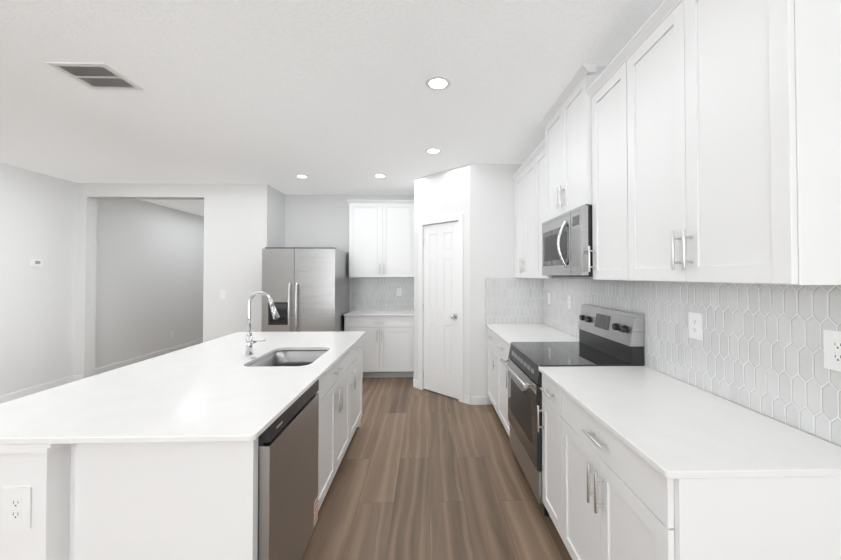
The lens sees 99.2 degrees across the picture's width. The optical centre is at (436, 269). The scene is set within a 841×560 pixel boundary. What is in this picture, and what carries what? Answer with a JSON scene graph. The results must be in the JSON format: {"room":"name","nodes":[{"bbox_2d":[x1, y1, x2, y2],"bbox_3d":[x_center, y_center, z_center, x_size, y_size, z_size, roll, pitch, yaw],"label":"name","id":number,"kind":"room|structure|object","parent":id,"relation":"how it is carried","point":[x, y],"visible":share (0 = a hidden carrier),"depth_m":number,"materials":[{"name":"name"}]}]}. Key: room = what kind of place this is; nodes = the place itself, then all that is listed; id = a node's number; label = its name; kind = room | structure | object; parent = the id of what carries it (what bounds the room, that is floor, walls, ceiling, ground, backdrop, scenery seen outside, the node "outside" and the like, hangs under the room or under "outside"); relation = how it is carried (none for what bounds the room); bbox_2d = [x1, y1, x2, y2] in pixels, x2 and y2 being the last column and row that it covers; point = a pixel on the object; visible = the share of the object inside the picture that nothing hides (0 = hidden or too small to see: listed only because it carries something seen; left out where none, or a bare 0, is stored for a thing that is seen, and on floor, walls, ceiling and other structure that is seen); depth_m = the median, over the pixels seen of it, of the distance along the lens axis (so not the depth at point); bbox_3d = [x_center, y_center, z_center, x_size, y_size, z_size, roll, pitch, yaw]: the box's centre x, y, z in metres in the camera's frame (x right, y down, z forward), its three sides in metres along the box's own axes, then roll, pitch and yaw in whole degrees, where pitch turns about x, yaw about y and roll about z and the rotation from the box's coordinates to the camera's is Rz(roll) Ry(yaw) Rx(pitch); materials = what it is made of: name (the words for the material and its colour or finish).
{"room":"kitchen","nodes":[
{"label":"kitchen","id":0,"kind":"room"},
{"bbox_2d":[0,0,663,216],"bbox_3d":[-3.431,-1.257,3.061,9.570,0.050,12.900,0,-1,-2],"label":"ceiling","id":1,"kind":"structure","parent":0,"point":[333,97],"depth_m":2.41,"materials":[{"name":"white paint"}]},
{"bbox_2d":[46,62,142,89],"bbox_3d":[-2.171,-1.239,2.295,0.335,0.009,0.300,0,-1,-2],"label":"ceiling vent","id":2,"kind":"object","parent":1,"relation":"in","point":[100,76],"visible":1,"depth_m":2.28,"materials":[{"name":"white metal"}]},
{"bbox_2d":[295,174,308,177],"bbox_3d":[-1.728,-1.204,4.598,0.170,0.007,0.170,0,-1,-2],"label":"recessed light","id":3,"kind":"object","parent":1,"relation":"in","point":[301,176],"visible":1,"depth_m":4.59,"materials":[{"name":"white"}]},
{"bbox_2d":[373,174,386,177],"bbox_3d":[-0.717,-1.205,4.567,0.170,0.007,0.170,0,-1,-2],"label":"recessed light","id":4,"kind":"object","parent":1,"relation":"in","point":[380,175],"visible":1,"depth_m":4.54,"materials":[{"name":"white plastic"}]},
{"bbox_2d":[425,148,440,153],"bbox_3d":[-0.031,-1.219,3.656,0.170,0.007,0.170,0,-1,-2],"label":"recessed light","id":5,"kind":"object","parent":1,"relation":"in","point":[433,150],"visible":1,"depth_m":3.64,"materials":[{"name":"white plastic"}]},
{"bbox_2d":[425,76,450,89],"bbox_3d":[0.012,-1.238,2.372,0.170,0.007,0.170,0,-1,-2],"label":"recessed light","id":6,"kind":"object","parent":1,"relation":"in","point":[437,82],"visible":1,"depth_m":2.36,"materials":[{"name":"white plastic"}]},
{"bbox_2d":[0,163,840,446],"bbox_3d":[-3.429,0.137,2.989,9.570,2.740,12.800,0,-1,-2],"label":"wall","id":7,"kind":"structure","parent":0,"point":[124,273],"depth_m":4.96,"materials":[{"name":"white paint"}]},
{"bbox_2d":[31,259,42,266],"bbox_3d":[-4.943,-0.088,4.424,0.022,0.090,0.120,0,-1,-2],"label":"thermostat","id":8,"kind":"object","parent":7,"relation":"attached to","point":[36,262],"visible":1,"depth_m":4.42,"materials":[{"name":"white plastic"}]},
{"bbox_2d":[0,375,77,403],"bbox_3d":[-4.937,1.482,4.452,0.040,0.095,0.890,0,-1,-2],"label":"baseboard","id":9,"kind":"structure","parent":7,"relation":"attached to","point":[25,392],"depth_m":4.42,"materials":[{"name":"white wood"}]},
{"bbox_2d":[83,339,202,378],"bbox_3d":[-5.026,1.524,7.141,0.012,0.095,4.170,0,-1,-2],"label":"baseboard","id":10,"kind":"structure","parent":7,"relation":"attached to","point":[131,361],"depth_m":6.09,"materials":[{"name":"white wood"}]},
{"bbox_2d":[220,290,225,298],"bbox_3d":[-2.963,0.338,4.965,0.078,0.122,0.008,0,-1,-2],"label":"light switch","id":11,"kind":"object","parent":7,"relation":"attached to","point":[222,294],"visible":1,"depth_m":4.96,"materials":[{"name":"white plastic"}]},
{"bbox_2d":[347,199,413,276],"bbox_3d":[-0.826,-0.467,5.487,1.018,1.156,0.368,0,-1,-2],"label":"upper cabinet","id":12,"kind":"object","parent":7,"relation":"attached to","point":[381,238],"visible":0.92,"depth_m":5.34,"materials":[{"name":"white wood"}]},
{"bbox_2d":[352,277,413,309],"bbox_3d":[-0.821,0.374,5.653,1.002,0.520,0.010,0,-1,-2],"label":"backsplash","id":13,"kind":"structure","parent":7,"relation":"attached to","point":[374,293],"depth_m":5.65,"materials":[{"name":"tile"}]},
{"bbox_2d":[397,288,401,295],"bbox_3d":[-0.588,0.348,5.651,0.078,0.122,0.007,0,-1,-2],"label":"electrical outlet","id":14,"kind":"object","parent":13,"relation":"attached to","point":[399,291],"visible":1,"depth_m":5.65,"materials":[{"name":"white plastic"}]},
{"bbox_2d":[413,377,416,387],"bbox_3d":[-0.291,1.488,4.816,0.032,0.095,0.402,0,-1,-2],"label":"baseboard","id":15,"kind":"structure","parent":7,"relation":"attached to","point":[414,381],"depth_m":4.66,"materials":[{"name":"white wood"}]},
{"bbox_2d":[423,221,457,398],"bbox_3d":[0.064,0.471,4.396,0.457,2.092,0.464,0,-1,-2],"label":"pantry door","id":16,"kind":"structure","parent":7,"relation":"in","point":[440,310],"depth_m":4.38,"materials":[{"name":"white wood"}]},
{"bbox_2d":[418,214,463,402],"bbox_3d":[0.076,0.442,4.413,0.738,2.175,0.115,-1,-1,43],"label":"door frame","id":17,"kind":"structure","parent":7,"relation":"attached to","point":[458,217],"depth_m":4.29,"materials":[{"name":"white wood"}]},
{"bbox_2d":[485,278,542,323],"bbox_3d":[0.885,0.350,4.070,0.657,0.520,0.010,0,-1,-2],"label":"backsplash","id":18,"kind":"structure","parent":7,"relation":"attached to","point":[513,300],"depth_m":4.07,"materials":[{"name":"tile"}]},
{"bbox_2d":[512,139,588,278],"bbox_3d":[1.056,-0.498,3.516,0.370,1.156,1.151,0,-1,-2],"label":"upper cabinet","id":19,"kind":"object","parent":7,"relation":"attached to","point":[528,177],"visible":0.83,"depth_m":3.48,"materials":[{"name":"white wood"}]},
{"bbox_2d":[540,64,608,221],"bbox_3d":[1.067,-0.814,2.563,0.400,0.843,0.821,0,-1,-2],"label":"upper cabinet","id":20,"kind":"object","parent":7,"relation":"attached to","point":[566,122],"visible":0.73,"depth_m":2.42,"materials":[{"name":"white wood"}]},
{"bbox_2d":[542,205,592,276],"bbox_3d":[1.037,-0.170,2.552,0.459,0.436,0.751,0,-1,-2],"label":"microwave","id":21,"kind":"object","parent":20,"relation":"attached to","point":[567,240],"visible":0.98,"depth_m":2.37,"materials":[{"name":"silver metal"}]},
{"bbox_2d":[543,279,840,445],"bbox_3d":[1.263,0.326,2.522,0.010,0.520,3.108,0,-1,-2],"label":"backsplash","id":22,"kind":"structure","parent":7,"relation":"attached to","point":[759,348],"depth_m":1.51,"materials":[{"name":"tile"}]},
{"bbox_2d":[548,293,550,303],"bbox_3d":[1.216,0.305,3.847,0.008,0.122,0.078,0,-1,-2],"label":"light switch","id":23,"kind":"object","parent":22,"relation":"attached to","point":[549,298],"visible":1,"depth_m":3.83,"materials":[{"name":"white plastic"}]},
{"bbox_2d":[568,295,571,308],"bbox_3d":[1.232,0.297,3.308,0.007,0.122,0.078,0,-1,-2],"label":"electrical outlet","id":24,"kind":"object","parent":22,"relation":"attached to","point":[569,302],"visible":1,"depth_m":3.30,"materials":[{"name":"white plastic"}]},
{"bbox_2d":[688,312,702,339],"bbox_3d":[1.275,0.275,1.761,0.007,0.128,0.085,0,-1,-2],"label":"electrical outlet","id":25,"kind":"object","parent":22,"relation":"attached to","point":[695,325],"visible":1,"depth_m":1.76,"materials":[{"name":"white plastic"}]},
{"bbox_2d":[823,329,840,371],"bbox_3d":[1.292,0.261,1.148,0.007,0.128,0.085,0,-1,-2],"label":"electrical outlet","id":26,"kind":"object","parent":22,"relation":"attached to","point":[832,348],"visible":1,"depth_m":1.16,"materials":[{"name":"white plastic"}]},
{"bbox_2d":[586,0,840,284],"bbox_3d":[1.110,-0.528,1.570,0.370,1.156,1.213,0,-1,-2],"label":"upper cabinet","id":27,"kind":"object","parent":7,"relation":"attached to","point":[716,141],"visible":1,"depth_m":1.23,"materials":[{"name":"white wood"}]},
{"bbox_2d":[301,377,571,559],"bbox_3d":[-3.431,1.533,3.018,9.570,0.050,12.900,0,-1,-2],"label":"floor","id":28,"kind":"structure","parent":0,"point":[424,474],"depth_m":2.42,"materials":[{"name":"brown wood"}]},
{"bbox_2d":[16,442,207,559],"bbox_3d":[-1.379,1.040,1.628,0.235,0.892,0.657,0,-1,-2],"label":"base cabinet","id":29,"kind":"object","parent":28,"relation":"on","point":[153,501],"depth_m":1.30,"materials":[{"name":"white wood"}]},
{"bbox_2d":[2,487,31,528],"bbox_3d":[-1.426,0.810,1.215,0.090,0.138,0.007,0,-1,-2],"label":"outlet","id":30,"kind":"object","parent":29,"relation":"attached to","point":[17,507],"visible":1,"depth_m":1.21,"materials":[{"name":"white plastic"}]},
{"bbox_2d":[208,377,351,544],"bbox_3d":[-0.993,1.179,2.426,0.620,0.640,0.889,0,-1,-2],"label":"base cabinet","id":31,"kind":"object","parent":28,"relation":"on","point":[232,466],"depth_m":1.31,"materials":[{"name":"white wood"}]},
{"bbox_2d":[258,379,318,559],"bbox_3d":[-0.949,1.043,1.654,0.616,0.888,0.620,0,-1,-2],"label":"dishwasher","id":32,"kind":"object","parent":28,"relation":"on","point":[288,440],"visible":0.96,"depth_m":1.56,"materials":[{"name":"grey metal"}]},
{"bbox_2d":[261,247,348,331],"bbox_3d":[-1.778,0.625,4.968,0.927,1.825,0.922,0,-1,-2],"label":"fridge","id":33,"kind":"object","parent":28,"relation":"on","point":[306,289],"visible":0.69,"depth_m":4.58,"materials":[{"name":"silver metal"}]},
{"bbox_2d":[321,337,362,436],"bbox_3d":[-1.013,1.064,3.138,0.620,0.892,0.650,0,-1,-2],"label":"base cabinet","id":34,"kind":"object","parent":28,"relation":"on","point":[350,364],"depth_m":3.07,"materials":[{"name":"white wood"}]},
{"bbox_2d":[0,331,365,444],"bbox_3d":[-1.271,0.594,2.346,1.230,0.021,2.283,0,-1,-2],"label":"countertop","id":35,"kind":"structure","parent":34,"relation":"on","point":[217,390],"depth_m":1.60,"materials":[{"name":"white stone"}]},
{"bbox_2d":[245,291,279,355],"bbox_3d":[-1.199,0.365,2.468,0.236,0.438,0.057,0,-1,-2],"label":"faucet","id":36,"kind":"object","parent":35,"relation":"on","point":[250,341],"visible":1,"depth_m":2.46,"materials":[{"name":"silver metal"}]},
{"bbox_2d":[248,350,327,366],"bbox_3d":[-0.988,0.708,2.439,0.446,0.203,0.616,0,-1,-2],"label":"sink","id":37,"kind":"object","parent":35,"relation":"in","point":[292,358],"visible":0.12,"depth_m":2.72,"materials":[{"name":"silver metal"}]},
{"bbox_2d":[344,316,413,377],"bbox_3d":[-0.807,1.097,5.318,0.988,0.892,0.658,0,-1,-2],"label":"base cabinet","id":38,"kind":"object","parent":28,"relation":"on","point":[388,346],"visible":0.79,"depth_m":5.04,"materials":[{"name":"white wood"}]},
{"bbox_2d":[343,310,413,315],"bbox_3d":[-0.812,0.640,5.329,1.002,0.021,0.629,0,-1,-2],"label":"countertop","id":39,"kind":"structure","parent":38,"relation":"on","point":[381,313],"depth_m":5.15,"materials":[{"name":"white stone"}]},
{"bbox_2d":[487,327,510,436],"bbox_3d":[0.899,1.069,3.482,0.684,0.892,1.141,0,-1,-2],"label":"base cabinet","id":40,"kind":"object","parent":28,"relation":"on","point":[498,348],"visible":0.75,"depth_m":3.43,"materials":[{"name":"white wood"}]},
{"bbox_2d":[486,324,578,344],"bbox_3d":[0.901,0.612,3.489,0.657,0.021,1.143,0,-1,-2],"label":"countertop","id":41,"kind":"structure","parent":40,"relation":"on","point":[508,334],"depth_m":3.37,"materials":[{"name":"white stone"}]},
{"bbox_2d":[500,304,643,516],"bbox_3d":[0.888,0.888,2.532,0.732,1.225,0.753,0,-1,-2],"label":"range","id":42,"kind":"object","parent":28,"relation":"on","point":[610,337],"visible":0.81,"depth_m":2.38,"materials":[{"name":"silver metal"}]},
{"bbox_2d":[537,374,840,559],"bbox_3d":[0.953,1.040,1.579,0.684,0.892,1.141,0,-1,-2],"label":"base cabinet","id":43,"kind":"object","parent":28,"relation":"on","point":[607,494],"visible":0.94,"depth_m":1.07,"materials":[{"name":"white wood"}]},
{"bbox_2d":[538,366,840,478],"bbox_3d":[0.955,0.582,1.581,0.657,0.021,1.153,0,-1,-2],"label":"countertop","id":44,"kind":"structure","parent":43,"relation":"on","point":[666,426],"depth_m":1.27,"materials":[{"name":"white stone"}]}
]}

